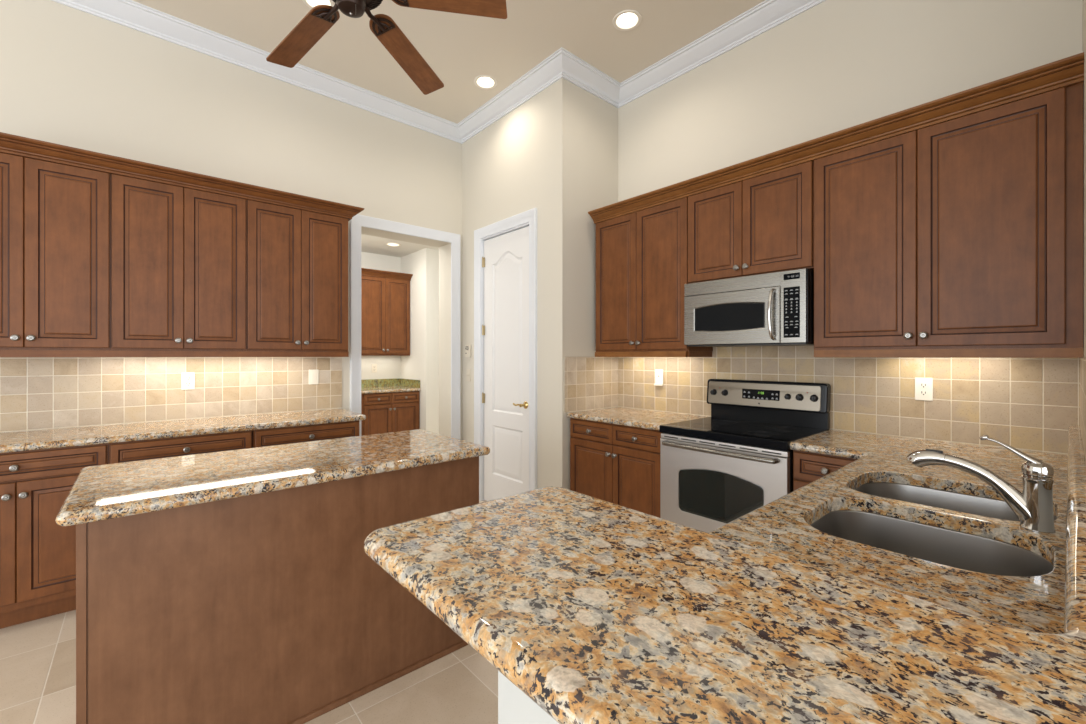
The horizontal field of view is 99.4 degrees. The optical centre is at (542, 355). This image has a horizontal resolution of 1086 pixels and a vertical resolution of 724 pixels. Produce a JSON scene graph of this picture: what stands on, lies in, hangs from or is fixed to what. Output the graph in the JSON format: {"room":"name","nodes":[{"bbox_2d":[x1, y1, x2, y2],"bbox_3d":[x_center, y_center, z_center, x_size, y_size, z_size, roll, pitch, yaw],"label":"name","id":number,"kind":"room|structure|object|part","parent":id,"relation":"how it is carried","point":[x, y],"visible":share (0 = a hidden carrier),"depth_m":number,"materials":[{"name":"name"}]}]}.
{"room":"kitchen","nodes":[
{"label":"kitchen","id":0,"kind":"room"},
{"bbox_2d":[0,0,461,439],"bbox_3d":[-3.380,-0.449,2.422,6.897,3.577,0.240,0,0,-41],"label":"wall","id":1,"kind":"structure","parent":0,"point":[71,77],"depth_m":3.23,"materials":[{"name":"beige paint"}]},
{"bbox_2d":[0,152,110,349],"bbox_3d":[-2.804,-0.572,2.512,0.656,1.080,0.381,0,0,-41],"label":"upper cabinet","id":2,"kind":"object","parent":1,"relation":"attached to","point":[55,218],"visible":0.99,"depth_m":2.46,"materials":[{"name":"brown wood"}]},
{"bbox_3d":[-2.828,-0.541,2.293,0.321,0.990,0.020,0,0,-41],"label":"door","id":3,"kind":"part","parent":2,"relation":"part of","materials":[{"name":"brown wood"}]},
{"bbox_3d":[-2.710,-0.094,2.363,0.033,0.033,0.032,0,0,-41],"label":"knob","id":4,"kind":"part","parent":2,"relation":"part of","materials":[{"name":"silver metal"}]},
{"bbox_3d":[-2.668,-0.094,2.399,0.033,0.033,0.032,0,0,-41],"label":"knob","id":5,"kind":"part","parent":2,"relation":"part of","materials":[{"name":"silver metal"}]},
{"bbox_2d":[0,357,341,431],"bbox_3d":[-2.417,0.216,3.099,2.039,0.420,0.008,0,0,-41],"label":"tile backsplash","id":6,"kind":"structure","parent":1,"relation":"attached to","point":[37,393],"depth_m":2.98,"materials":[{"name":"tile"}]},
{"bbox_2d":[181,372,194,389],"bbox_3d":[-2.396,0.169,3.106,0.072,0.116,0.008,0,0,-41],"label":"wall outlet","id":7,"kind":"object","parent":6,"relation":"attached to","point":[187,378],"visible":1,"depth_m":3.10,"materials":[{"name":"beige plastic"}]},
{"bbox_2d":[309,370,318,383],"bbox_3d":[-1.805,0.165,3.622,0.072,0.116,0.008,0,0,-41],"label":"wall outlet","id":8,"kind":"object","parent":6,"relation":"attached to","point":[313,374],"visible":1,"depth_m":3.62,"materials":[{"name":"beige plastic"}]},
{"bbox_2d":[111,174,245,350],"bbox_3d":[-2.309,-0.572,2.944,0.656,1.080,0.381,0,0,-41],"label":"upper cabinet","id":9,"kind":"object","parent":1,"relation":"attached to","point":[178,254],"visible":1,"depth_m":2.80,"materials":[{"name":"brown wood"}]},
{"bbox_3d":[-2.333,-0.541,2.726,0.321,0.990,0.020,0,0,-41],"label":"door","id":10,"kind":"part","parent":9,"relation":"part of","materials":[{"name":"brown wood"}]},
{"bbox_2d":[0,350,348,356],"bbox_3d":[-2.322,-0.013,2.957,1.969,0.038,0.342,0,0,-41],"label":"rail","id":11,"kind":"object","parent":9,"relation":"attached to","point":[3,353],"visible":0.95,"depth_m":2.75,"materials":[{"name":"brown wood"}]},
{"bbox_3d":[-2.215,-0.094,2.795,0.033,0.033,0.032,0,0,-41],"label":"knob","id":12,"kind":"part","parent":9,"relation":"part of","materials":[{"name":"silver metal"}]},
{"bbox_3d":[-2.089,-0.541,2.939,0.321,0.990,0.020,0,0,-41],"label":"door","id":13,"kind":"part","parent":9,"relation":"part of","materials":[{"name":"brown wood"}]},
{"bbox_2d":[246,200,347,351],"bbox_3d":[-1.815,-0.572,3.377,0.656,1.080,0.381,0,0,-41],"label":"upper cabinet","id":14,"kind":"object","parent":1,"relation":"attached to","point":[297,259],"visible":0.99,"depth_m":3.23,"materials":[{"name":"brown wood"}]},
{"bbox_2d":[0,132,363,220],"bbox_3d":[-2.263,-1.078,2.959,2.060,0.078,0.418,0,0,-41],"label":"crown molding","id":15,"kind":"structure","parent":14,"relation":"attached to","point":[11,144],"depth_m":2.73,"materials":[{"name":"brown wood"}]},
{"bbox_3d":[-1.838,-0.541,3.158,0.321,0.990,0.020,0,0,-41],"label":"door","id":16,"kind":"part","parent":14,"relation":"part of","materials":[{"name":"brown wood"}]},
{"bbox_3d":[-1.595,-0.541,3.371,0.321,0.990,0.020,0,0,-41],"label":"door","id":17,"kind":"part","parent":14,"relation":"part of","materials":[{"name":"brown wood"}]},
{"bbox_2d":[350,214,460,438],"bbox_3d":[-1.202,0.079,4.149,1.042,2.523,0.026,0,0,-41],"label":"trim","id":18,"kind":"structure","parent":1,"relation":"attached to","point":[358,221],"depth_m":4.02,"materials":[{"name":"white paint"}]},
{"bbox_2d":[51,0,825,143],"bbox_3d":[-1.760,-2.135,1.046,7.325,0.103,3.964,0,0,-41],"label":"trim","id":19,"kind":"structure","parent":1,"relation":"attached to","point":[768,14],"depth_m":3.40,"materials":[{"name":"white paint"}]},
{"bbox_2d":[0,500,497,723],"bbox_3d":[-1.118,1.400,1.812,9.700,0.120,12.600,0,0,-41],"label":"floor","id":20,"kind":"structure","parent":0,"point":[38,657],"depth_m":1.85,"materials":[{"name":"tile"}]},
{"bbox_2d":[0,443,108,628],"bbox_3d":[-2.732,0.903,2.429,0.656,0.872,0.600,0,0,-41],"label":"base cabinet","id":21,"kind":"object","parent":20,"relation":"on","point":[38,554],"visible":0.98,"depth_m":2.28,"materials":[{"name":"brown wood"}]},
{"bbox_3d":[-2.563,0.675,2.199,0.033,0.033,0.032,0,0,-41],"label":"knob","id":22,"kind":"part","parent":21,"relation":"part of","materials":[{"name":"silver metal"}]},
{"bbox_3d":[-2.681,0.905,2.129,0.322,0.585,0.020,0,0,-41],"label":"door","id":23,"kind":"part","parent":21,"relation":"part of","materials":[{"name":"brown wood"}]},
{"bbox_3d":[-2.545,0.538,2.215,0.033,0.033,0.032,0,0,-41],"label":"knob","id":24,"kind":"part","parent":21,"relation":"part of","materials":[{"name":"silver metal"}]},
{"bbox_3d":[-2.522,0.675,2.235,0.033,0.033,0.032,0,0,-41],"label":"knob","id":25,"kind":"part","parent":21,"relation":"part of","materials":[{"name":"silver metal"}]},
{"bbox_3d":[-2.439,0.905,2.341,0.316,0.585,0.020,0,0,-41],"label":"door","id":26,"kind":"part","parent":21,"relation":"part of","materials":[{"name":"brown wood"}]},
{"bbox_3d":[-2.562,0.538,2.234,0.640,0.129,0.020,0,0,-41],"label":"drawer","id":27,"kind":"part","parent":21,"relation":"part of","materials":[{"name":"brown wood"}]},
{"bbox_2d":[109,430,251,463],"bbox_3d":[-2.237,0.903,2.861,0.656,0.872,0.600,0,0,-41],"label":"base cabinet","id":28,"kind":"object","parent":20,"relation":"on","point":[120,452],"visible":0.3,"depth_m":2.63,"materials":[{"name":"brown wood"}]},
{"bbox_3d":[-2.050,0.538,2.647,0.033,0.033,0.032,0,0,-41],"label":"knob","id":29,"kind":"part","parent":28,"relation":"part of","materials":[{"name":"silver metal"}]},
{"bbox_2d":[76,456,478,723],"bbox_3d":[-1.009,0.903,1.979,1.361,0.872,0.638,0,0,-41],"label":"base cabinet","id":30,"kind":"object","parent":20,"relation":"on","point":[272,607],"visible":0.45,"depth_m":1.59,"materials":[{"name":"brown wood"}]},
{"bbox_2d":[55,429,489,525],"bbox_3d":[-1.009,0.446,1.969,1.421,0.039,0.727,0,0,-41],"label":"countertop","id":31,"kind":"structure","parent":30,"relation":"on","point":[108,491],"depth_m":1.73,"materials":[{"name":"beige stone"}]},
{"bbox_3d":[-0.970,1.329,1.951,1.340,0.021,0.545,0,0,-41],"label":"shoe moulding","id":32,"kind":"part","parent":30,"relation":"part of","materials":[{"name":"brown wood"}]},
{"bbox_2d":[252,421,358,447],"bbox_3d":[-1.738,0.903,3.297,0.656,0.872,0.600,0,0,-41],"label":"base cabinet","id":33,"kind":"object","parent":20,"relation":"on","point":[307,433],"visible":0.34,"depth_m":3.07,"materials":[{"name":"brown wood"}]},
{"bbox_2d":[0,408,365,452],"bbox_3d":[-2.226,0.446,2.879,2.036,0.039,0.573,0,0,-41],"label":"countertop","id":34,"kind":"structure","parent":33,"relation":"on","point":[16,441],"depth_m":2.70,"materials":[{"name":"beige stone"}]},
{"bbox_2d":[361,391,419,435],"bbox_3d":[-2.114,0.903,6.086,0.767,0.872,0.650,0,0,-41],"label":"base cabinet","id":35,"kind":"object","parent":20,"relation":"on","point":[393,411],"visible":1,"depth_m":5.85,"materials":[{"name":"brown wood"}]},
{"bbox_3d":[-2.063,0.538,5.754,0.346,0.129,0.020,0,0,-41],"label":"drawer","id":36,"kind":"part","parent":35,"relation":"part of","materials":[{"name":"brown wood"}]},
{"bbox_3d":[-2.063,0.905,5.754,0.346,0.585,0.020,0,0,-41],"label":"door","id":37,"kind":"part","parent":35,"relation":"part of","materials":[{"name":"brown wood"}]},
{"bbox_2d":[361,378,420,393],"bbox_3d":[-2.469,0.393,5.786,1.697,0.145,0.633,0,0,-41],"label":"countertop","id":38,"kind":"structure","parent":35,"relation":"on","point":[369,386],"depth_m":6.22,"materials":[{"name":"green stone"}]},
{"bbox_3d":[-1.792,0.538,5.990,0.366,0.129,0.020,0,0,-41],"label":"drawer","id":39,"kind":"part","parent":35,"relation":"part of","materials":[{"name":"brown wood"}]},
{"bbox_3d":[-1.792,0.905,5.990,0.366,0.585,0.020,0,0,-41],"label":"door","id":40,"kind":"part","parent":35,"relation":"part of","materials":[{"name":"brown wood"}]},
{"bbox_2d":[570,418,660,517],"bbox_3d":[0.677,0.903,3.344,0.625,0.872,0.831,0,0,-41],"label":"base cabinet","id":41,"kind":"object","parent":20,"relation":"on","point":[613,463],"visible":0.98,"depth_m":3.12,"materials":[{"name":"brown wood"}]},
{"bbox_3d":[0.346,0.538,3.312,0.020,0.129,0.412,0,0,-41],"label":"drawer","id":42,"kind":"part","parent":41,"relation":"part of","materials":[{"name":"brown wood"}]},
{"bbox_3d":[0.346,0.905,3.312,0.020,0.585,0.412,0,0,-41],"label":"door","id":43,"kind":"part","parent":41,"relation":"part of","materials":[{"name":"brown wood"}]},
{"bbox_3d":[0.613,0.905,3.007,0.020,0.585,0.394,0,0,-41],"label":"door","id":44,"kind":"part","parent":41,"relation":"part of","materials":[{"name":"brown wood"}]},
{"bbox_3d":[0.613,0.538,3.007,0.020,0.129,0.394,0,0,-41],"label":"drawer","id":45,"kind":"part","parent":41,"relation":"part of","materials":[{"name":"brown wood"}]},
{"bbox_2d":[567,407,709,430],"bbox_3d":[0.679,0.446,3.347,0.604,0.039,0.836,0,0,-41],"label":"countertop","id":46,"kind":"structure","parent":41,"relation":"on","point":[632,417],"depth_m":3.24,"materials":[{"name":"beige stone"}]},
{"bbox_2d":[659,379,830,532],"bbox_3d":[1.170,0.749,2.724,0.677,1.182,0.744,0,0,-41],"label":"stove","id":47,"kind":"object","parent":20,"relation":"on","point":[716,470],"visible":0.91,"depth_m":2.65,"materials":[{"name":"silver metal"}]},
{"bbox_3d":[1.156,0.245,3.132,0.032,0.042,0.042,0,0,-41],"label":"knob","id":48,"kind":"part","parent":47,"relation":"part of","materials":[{"name":"black plastic"}]},
{"bbox_3d":[0.939,0.522,2.521,0.061,0.024,0.667,0,0,-41],"label":"handle","id":49,"kind":"part","parent":47,"relation":"part of","materials":[{"name":"silver metal"}]},
{"bbox_3d":[1.208,0.245,3.072,0.032,0.042,0.042,0,0,-41],"label":"knob","id":50,"kind":"part","parent":47,"relation":"part of","materials":[{"name":"black plastic"}]},
{"bbox_3d":[0.973,0.805,2.553,0.033,0.600,0.736,0,0,-41],"label":"oven door","id":51,"kind":"part","parent":47,"relation":"part of","materials":[{"name":"silver metal"}]},
{"bbox_3d":[0.975,0.488,2.554,0.029,0.028,0.736,0,0,-41],"label":"vent trim","id":52,"kind":"part","parent":47,"relation":"part of","materials":[{"name":"silver metal"}]},
{"bbox_2d":[659,417,829,450],"bbox_3d":[1.187,0.445,2.739,0.617,0.045,0.744,0,0,-41],"label":"cooktop","id":53,"kind":"object","parent":47,"relation":"in","point":[740,432],"depth_m":2.64,"materials":[{"name":"black glass"}]},
{"bbox_3d":[1.470,0.245,2.772,0.032,0.036,0.036,0,0,-41],"label":"knob","id":54,"kind":"part","parent":47,"relation":"part of","materials":[{"name":"black plastic"}]},
{"bbox_3d":[1.514,0.245,2.722,0.032,0.042,0.042,0,0,-41],"label":"knob","id":55,"kind":"part","parent":47,"relation":"part of","materials":[{"name":"black plastic"}]},
{"bbox_3d":[1.565,0.245,2.663,0.032,0.042,0.042,0,0,-41],"label":"knob","id":56,"kind":"part","parent":47,"relation":"part of","materials":[{"name":"black plastic"}]},
{"bbox_2d":[793,450,857,490],"bbox_3d":[1.553,0.903,2.342,0.625,0.872,0.330,0,0,-41],"label":"base cabinet","id":57,"kind":"object","parent":20,"relation":"on","point":[808,467],"visible":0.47,"depth_m":2.21,"materials":[{"name":"brown wood"}]},
{"bbox_3d":[1.341,0.905,2.172,0.020,0.585,0.292,0,0,-41],"label":"door","id":58,"kind":"part","parent":57,"relation":"part of","materials":[{"name":"brown wood"}]},
{"bbox_3d":[1.341,0.538,2.172,0.020,0.129,0.292,0,0,-41],"label":"drawer","id":59,"kind":"part","parent":57,"relation":"part of","materials":[{"name":"brown wood"}]},
{"bbox_3d":[1.322,0.538,2.156,0.032,0.033,0.033,0,0,-41],"label":"knob","id":60,"kind":"part","parent":57,"relation":"part of","materials":[{"name":"silver metal"}]},
{"bbox_3d":[0.959,0.903,1.243,1.760,0.872,0.568,0,0,-41],"label":"cabinet","id":61,"kind":"object","parent":20,"relation":"on","visible":0},
{"bbox_2d":[709,429,1066,633],"bbox_3d":[1.083,0.446,1.540,2.374,0.039,0.924,0,0,-41],"label":"countertop","id":62,"kind":"structure","parent":61,"relation":"on","point":[782,527],"depth_m":1.17,"materials":[{"name":"brown stone"}]},
{"bbox_2d":[810,482,1056,576],"bbox_3d":[1.084,0.567,1.288,0.906,0.202,0.520,0,0,-41],"label":"sink","id":63,"kind":"object","parent":62,"relation":"in","point":[948,547],"visible":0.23,"depth_m":1.31,"materials":[{"name":"silver metal"}]},
{"bbox_3d":[0.919,0.567,1.130,0.448,0.202,0.498,0,0,-41],"label":"bowl","id":64,"kind":"part","parent":63,"relation":"part of","materials":[{"name":"silver metal"}]},
{"bbox_3d":[1.255,0.567,1.438,0.452,0.202,0.520,0,0,-41],"label":"bowl","id":65,"kind":"part","parent":63,"relation":"part of","materials":[{"name":"silver metal"}]},
{"bbox_2d":[906,435,1055,533],"bbox_3d":[1.143,0.316,1.218,0.062,0.220,0.288,0,0,-41],"label":"kitchen faucet","id":66,"kind":"object","parent":62,"relation":"on","point":[1033,506],"visible":1,"depth_m":1.14,"materials":[{"name":"silver metal"}]},
{"bbox_3d":[1.163,0.340,1.195,0.052,0.142,0.185,0,0,-41],"label":"spout","id":67,"kind":"part","parent":66,"relation":"part of","materials":[{"name":"silver metal"}]},
{"bbox_3d":[1.186,0.240,1.169,0.034,0.068,0.113,0,0,-41],"label":"lever handle","id":68,"kind":"part","parent":66,"relation":"part of","materials":[{"name":"silver metal"}]},
{"bbox_2d":[361,252,400,379],"bbox_3d":[-2.053,-0.060,5.237,2.000,2.800,2.252,0,0,-41],"label":"wall","id":69,"kind":"structure","parent":0,"point":[388,367],"depth_m":6.40,"materials":[{"name":"paint"}]},
{"bbox_2d":[372,364,376,372],"bbox_3d":[-2.321,0.170,6.333,0.072,0.116,0.008,0,0,-41],"label":"wall outlet","id":70,"kind":"object","parent":69,"relation":"attached to","point":[374,366],"visible":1,"depth_m":6.33,"materials":[{"name":"beige plastic"}]},
{"bbox_2d":[361,268,412,355],"bbox_3d":[-2.208,-0.560,6.171,0.797,1.111,0.398,0,0,-41],"label":"wall cabinet","id":71,"kind":"object","parent":69,"relation":"attached to","point":[385,302],"depth_m":6.09,"materials":[{"name":"brown wood"}]},
{"bbox_3d":[-2.245,-0.532,5.979,0.388,1.005,0.020,0,0,-41],"label":"door","id":72,"kind":"part","parent":71,"relation":"part of","materials":[{"name":"brown wood"}]},
{"bbox_3d":[-1.967,-0.532,6.222,0.344,1.005,0.020,0,0,-41],"label":"door","id":73,"kind":"part","parent":71,"relation":"part of","materials":[{"name":"brown wood"}]},
{"bbox_2d":[361,234,438,256],"bbox_3d":[-1.745,-1.460,6.555,4.200,0.100,3.832,0,0,-41],"label":"ceiling","id":74,"kind":"structure","parent":0,"point":[369,244],"depth_m":5.98,"materials":[{"name":"paint"}]},
{"bbox_2d":[386,243,400,245],"bbox_3d":[-1.891,-1.440,5.811,0.188,0.073,0.188,0,0,-41],"label":"recessed light","id":75,"kind":"object","parent":74,"relation":"in","point":[388,244],"visible":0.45,"depth_m":5.85,"materials":[{"name":"white glass"}]},
{"bbox_2d":[401,248,438,433],"bbox_3d":[-1.711,-0.060,6.353,0.185,2.800,0.780,0,0,-41],"label":"wall","id":76,"kind":"structure","parent":0,"point":[422,364],"depth_m":6.09,"materials":[{"name":"paint"}]},
{"bbox_2d":[132,0,764,123],"bbox_3d":[-0.489,-2.257,-0.409,7.525,0.140,8.228,0,0,-41],"label":"ceiling","id":77,"kind":"structure","parent":0,"point":[459,48],"depth_m":3.15,"materials":[{"name":"beige paint"}]},
{"bbox_2d":[302,0,334,8],"bbox_3d":[-1.386,-2.216,2.833,0.188,0.073,0.188,0,0,-41],"label":"recessed light","id":78,"kind":"object","parent":77,"relation":"in","point":[310,3],"visible":0.52,"depth_m":2.88,"materials":[{"name":"white glass"}]},
{"bbox_2d":[266,0,506,94],"bbox_3d":[-0.849,-1.806,1.944,1.259,0.762,1.283,0,0,-41],"label":"ceiling fan","id":79,"kind":"object","parent":77,"relation":"hanging from","point":[320,18],"visible":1,"depth_m":2.15,"materials":[{"name":"brown wood"}]},
{"bbox_3d":[-1.141,-1.517,2.195,0.510,0.086,0.131,0,0,36],"label":"blade","id":80,"kind":"part","parent":79,"relation":"part of","materials":[{"name":"brown wood"}]},
{"bbox_3d":[-0.688,-1.517,2.338,0.131,0.086,0.510,0,0,18],"label":"blade","id":81,"kind":"part","parent":79,"relation":"part of","materials":[{"name":"brown wood"}]},
{"bbox_3d":[-0.410,-1.517,1.951,0.510,0.086,0.131,0,0,0],"label":"blade","id":82,"kind":"part","parent":79,"relation":"part of","materials":[{"name":"brown wood"}]},
{"bbox_2d":[474,75,496,88],"bbox_3d":[-0.459,-2.216,3.674,0.188,0.073,0.188,0,0,-41],"label":"recessed light","id":83,"kind":"object","parent":77,"relation":"in","point":[482,81],"visible":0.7,"depth_m":3.71,"materials":[{"name":"white glass"}]},
{"bbox_2d":[612,10,641,30],"bbox_3d":[0.547,-2.216,2.998,0.188,0.073,0.188,0,0,-41],"label":"recessed light","id":84,"kind":"object","parent":77,"relation":"in","point":[626,20],"visible":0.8,"depth_m":3.03,"materials":[{"name":"white glass"}]},
{"bbox_2d":[462,78,573,489],"bbox_3d":[-0.280,-0.449,4.024,0.120,3.577,1.428,0,0,-41],"label":"wall","id":85,"kind":"structure","parent":0,"point":[523,161],"depth_m":3.63,"materials":[{"name":"beige paint"}]},
{"bbox_2d":[465,345,470,356],"bbox_3d":[-0.722,-0.048,4.420,0.023,0.120,0.084,0,0,-41],"label":"keypad","id":86,"kind":"object","parent":85,"relation":"attached to","point":[467,347],"visible":1,"depth_m":4.40,"materials":[{"name":"beige plastic"}]},
{"bbox_2d":[467,369,470,380],"bbox_3d":[-0.720,0.183,4.421,0.019,0.116,0.072,0,0,-41],"label":"light switch","id":87,"kind":"object","parent":85,"relation":"attached to","point":[468,370],"visible":1,"depth_m":4.41,"materials":[{"name":"beige plastic"}]},
{"bbox_2d":[482,226,528,500],"bbox_3d":[-0.340,0.133,4.003,0.099,2.395,0.684,0,0,-41],"label":"door","id":88,"kind":"structure","parent":85,"relation":"in","point":[505,262],"depth_m":4.00,"materials":[{"name":"white paint"}]},
{"bbox_3d":[-0.192,0.405,3.808,0.064,0.060,0.142,0,0,-41],"label":"handle","id":89,"kind":"part","parent":88,"relation":"part of","materials":[{"name":"gold metal"}]},
{"bbox_2d":[474,208,536,500],"bbox_3d":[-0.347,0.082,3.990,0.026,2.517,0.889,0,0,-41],"label":"trim","id":90,"kind":"structure","parent":85,"relation":"attached to","point":[530,216],"depth_m":3.76,"materials":[{"name":"white paint"}]},
{"bbox_2d":[498,671,557,723],"bbox_3d":[1.149,0.837,1.369,2.517,1.006,0.870,0,0,-41],"label":"wall","id":91,"kind":"structure","parent":0,"point":[514,706],"depth_m":0.83,"materials":[{"name":"grey paint"}]},
{"bbox_2d":[364,425,1085,723],"bbox_3d":[1.116,0.315,1.224,2.742,0.038,1.215,0,0,-41],"label":"countertop","id":92,"kind":"structure","parent":91,"relation":"on","point":[599,611],"depth_m":0.51,"materials":[{"name":"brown stone"}]},
{"bbox_2d":[574,85,617,356],"bbox_3d":[0.439,-0.449,3.784,0.648,3.577,0.120,0,0,-41],"label":"wall","id":93,"kind":"structure","parent":0,"point":[595,119],"depth_m":3.63,"materials":[{"name":"beige paint"}]},
{"bbox_2d":[565,357,617,412],"bbox_3d":[0.400,0.216,3.664,0.624,0.420,0.008,0,0,-41],"label":"tile backsplash","id":94,"kind":"structure","parent":93,"relation":"attached to","point":[591,383],"depth_m":3.64,"materials":[{"name":"tile"}]},
{"bbox_2d":[618,0,1081,452],"bbox_3d":[2.849,-0.449,1.428,0.120,3.577,6.600,0,0,-41],"label":"wall","id":95,"kind":"structure","parent":0,"point":[833,66],"depth_m":2.70,"materials":[{"name":"beige paint"}]},
{"bbox_2d":[595,197,712,356],"bbox_3d":[0.786,-0.556,3.418,0.366,1.124,0.821,0,0,-41],"label":"upper cabinet","id":96,"kind":"object","parent":95,"relation":"attached to","point":[642,255],"depth_m":3.28,"materials":[{"name":"brown wood"}]},
{"bbox_3d":[0.549,-0.544,3.474,0.020,0.996,0.390,0,0,-41],"label":"door","id":97,"kind":"part","parent":96,"relation":"part of","materials":[{"name":"brown wood"}]},
{"bbox_3d":[0.682,-0.013,3.333,0.022,0.038,0.802,0,0,-41],"label":"light rail","id":98,"kind":"part","parent":96,"relation":"part of","materials":[{"name":"brown wood"}]},
{"bbox_3d":[0.814,-0.544,3.171,0.020,0.996,0.408,0,0,-41],"label":"door","id":99,"kind":"part","parent":96,"relation":"part of","materials":[{"name":"brown wood"}]},
{"bbox_2d":[687,351,711,356],"bbox_3d":[1.072,-0.013,3.139,0.301,0.038,0.020,0,0,-41],"label":"cabinet light rail","id":100,"kind":"object","parent":96,"relation":"attached to","point":[689,353],"visible":1,"depth_m":3.12,"materials":[{"name":"brown wood"}]},
{"bbox_2d":[588,52,1083,223],"bbox_3d":[1.207,-1.083,2.669,0.089,0.078,2.503,0,0,-41],"label":"crown molding","id":101,"kind":"structure","parent":96,"relation":"attached to","point":[1069,71],"depth_m":2.20,"materials":[{"name":"brown wood"}]},
{"bbox_2d":[688,161,813,283],"bbox_3d":[1.302,-0.795,2.828,0.366,0.646,0.745,0,0,-41],"label":"upper cabinet","id":102,"kind":"object","parent":95,"relation":"attached to","point":[762,224],"visible":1,"depth_m":2.68,"materials":[{"name":"brown wood"}]},
{"bbox_3d":[1.070,-0.760,2.878,0.020,0.563,0.360,0,0,-41],"label":"door","id":103,"kind":"part","parent":102,"relation":"part of","materials":[{"name":"brown wood"}]},
{"bbox_2d":[684,268,813,346],"bbox_3d":[1.271,-0.263,2.796,0.435,0.401,0.726,0,0,-41],"label":"microwave","id":104,"kind":"object","parent":102,"relation":"attached to","point":[776,308],"visible":1,"depth_m":2.63,"materials":[{"name":"silver metal"}]},
{"bbox_3d":[1.105,-0.226,2.738,0.016,0.309,0.588,0,0,-41],"label":"door","id":105,"kind":"part","parent":104,"relation":"part of","materials":[{"name":"silver metal"}]},
{"bbox_3d":[1.149,-0.422,2.689,0.014,0.078,0.718,0,0,-41],"label":"vent panel","id":106,"kind":"part","parent":104,"relation":"part of","materials":[{"name":"silver metal"}]},
{"bbox_3d":[1.254,-0.229,2.524,0.051,0.284,0.022,0,0,-23],"label":"handle","id":107,"kind":"part","parent":104,"relation":"part of","materials":[{"name":"silver metal"}]},
{"bbox_3d":[1.343,-0.266,2.466,0.016,0.389,0.127,0,0,-41],"label":"control panel","id":108,"kind":"part","parent":104,"relation":"part of","materials":[{"name":"silver metal"}]},
{"bbox_3d":[1.315,-0.760,2.599,0.020,0.563,0.376,0,0,-41],"label":"door","id":109,"kind":"part","parent":102,"relation":"part of","materials":[{"name":"brown wood"}]},
{"bbox_2d":[618,346,1079,454],"bbox_3d":[1.466,0.153,2.912,0.008,0.546,2.527,0,0,-41],"label":"tile backsplash","id":110,"kind":"structure","parent":95,"relation":"attached to","point":[1031,404],"depth_m":2.41,"materials":[{"name":"tile"}]},
{"bbox_2d":[654,369,662,385],"bbox_3d":[0.891,0.166,3.548,0.022,0.124,0.072,0,0,-41],"label":"wall outlet","id":111,"kind":"object","parent":110,"relation":"attached to","point":[658,373],"visible":1,"depth_m":3.55,"materials":[{"name":"beige plastic"}]},
{"bbox_2d":[915,377,932,400],"bbox_3d":[1.946,0.169,2.352,0.008,0.116,0.072,0,0,-41],"label":"wall outlet","id":112,"kind":"object","parent":110,"relation":"attached to","point":[923,386],"visible":1,"depth_m":2.35,"materials":[{"name":"beige plastic"}]},
{"bbox_2d":[919,382,927,387],"bbox_3d":[1.944,0.149,2.350,0.002,0.029,0.034,0,0,-41],"label":"receptacle","id":113,"kind":"object","parent":112,"relation":"attached to","point":[921,384],"depth_m":2.35,"materials":[{"name":"beige plastic"}]},
{"bbox_2d":[919,390,927,395],"bbox_3d":[1.944,0.189,2.350,0.002,0.029,0.034,0,0,-41],"label":"receptacle","id":114,"kind":"object","parent":112,"relation":"attached to","point":[921,392],"depth_m":2.35,"materials":[{"name":"beige plastic"}]},
{"bbox_2d":[814,83,1082,357],"bbox_3d":[1.855,-0.556,2.195,0.366,1.124,0.935,0,0,-41],"label":"upper cabinet","id":115,"kind":"object","parent":95,"relation":"attached to","point":[965,232],"depth_m":2.01,"materials":[{"name":"brown wood"}]},
{"bbox_3d":[1.586,-0.544,2.288,0.020,0.996,0.430,0,0,-41],"label":"door","id":116,"kind":"part","parent":115,"relation":"part of","materials":[{"name":"brown wood"}]},
{"bbox_3d":[1.691,-0.094,2.129,0.032,0.033,0.033,0,0,-41],"label":"knob","id":117,"kind":"part","parent":115,"relation":"part of","materials":[{"name":"silver metal"}]},
{"bbox_3d":[1.727,-0.094,2.088,0.032,0.033,0.033,0,0,-41],"label":"knob","id":118,"kind":"part","parent":115,"relation":"part of","materials":[{"name":"silver metal"}]},
{"bbox_3d":[1.755,-0.013,2.106,0.022,0.038,0.929,0,0,-41],"label":"light rail","id":119,"kind":"part","parent":115,"relation":"part of","materials":[{"name":"brown wood"}]},
{"bbox_3d":[1.878,-0.544,1.954,0.020,0.996,0.452,0,0,-41],"label":"door","id":120,"kind":"part","parent":115,"relation":"part of","materials":[{"name":"brown wood"}]},
{"bbox_2d":[1082,0,1085,357],"bbox_3d":[1.827,-0.423,1.439,1.405,3.527,0.164,0,0,-41],"label":"wall","id":121,"kind":"structure","parent":0,"point":[1083,1],"depth_m":1.69,"materials":[{"name":"beige paint"}]},
{"bbox_2d":[1080,358,1085,459],"bbox_3d":[1.771,0.151,1.504,1.386,0.289,0.006,0,0,-41],"label":"tile backsplash","id":122,"kind":"structure","parent":121,"relation":"attached to","point":[1082,360],"depth_m":1.49,"materials":[{"name":"tile"}]}
]}

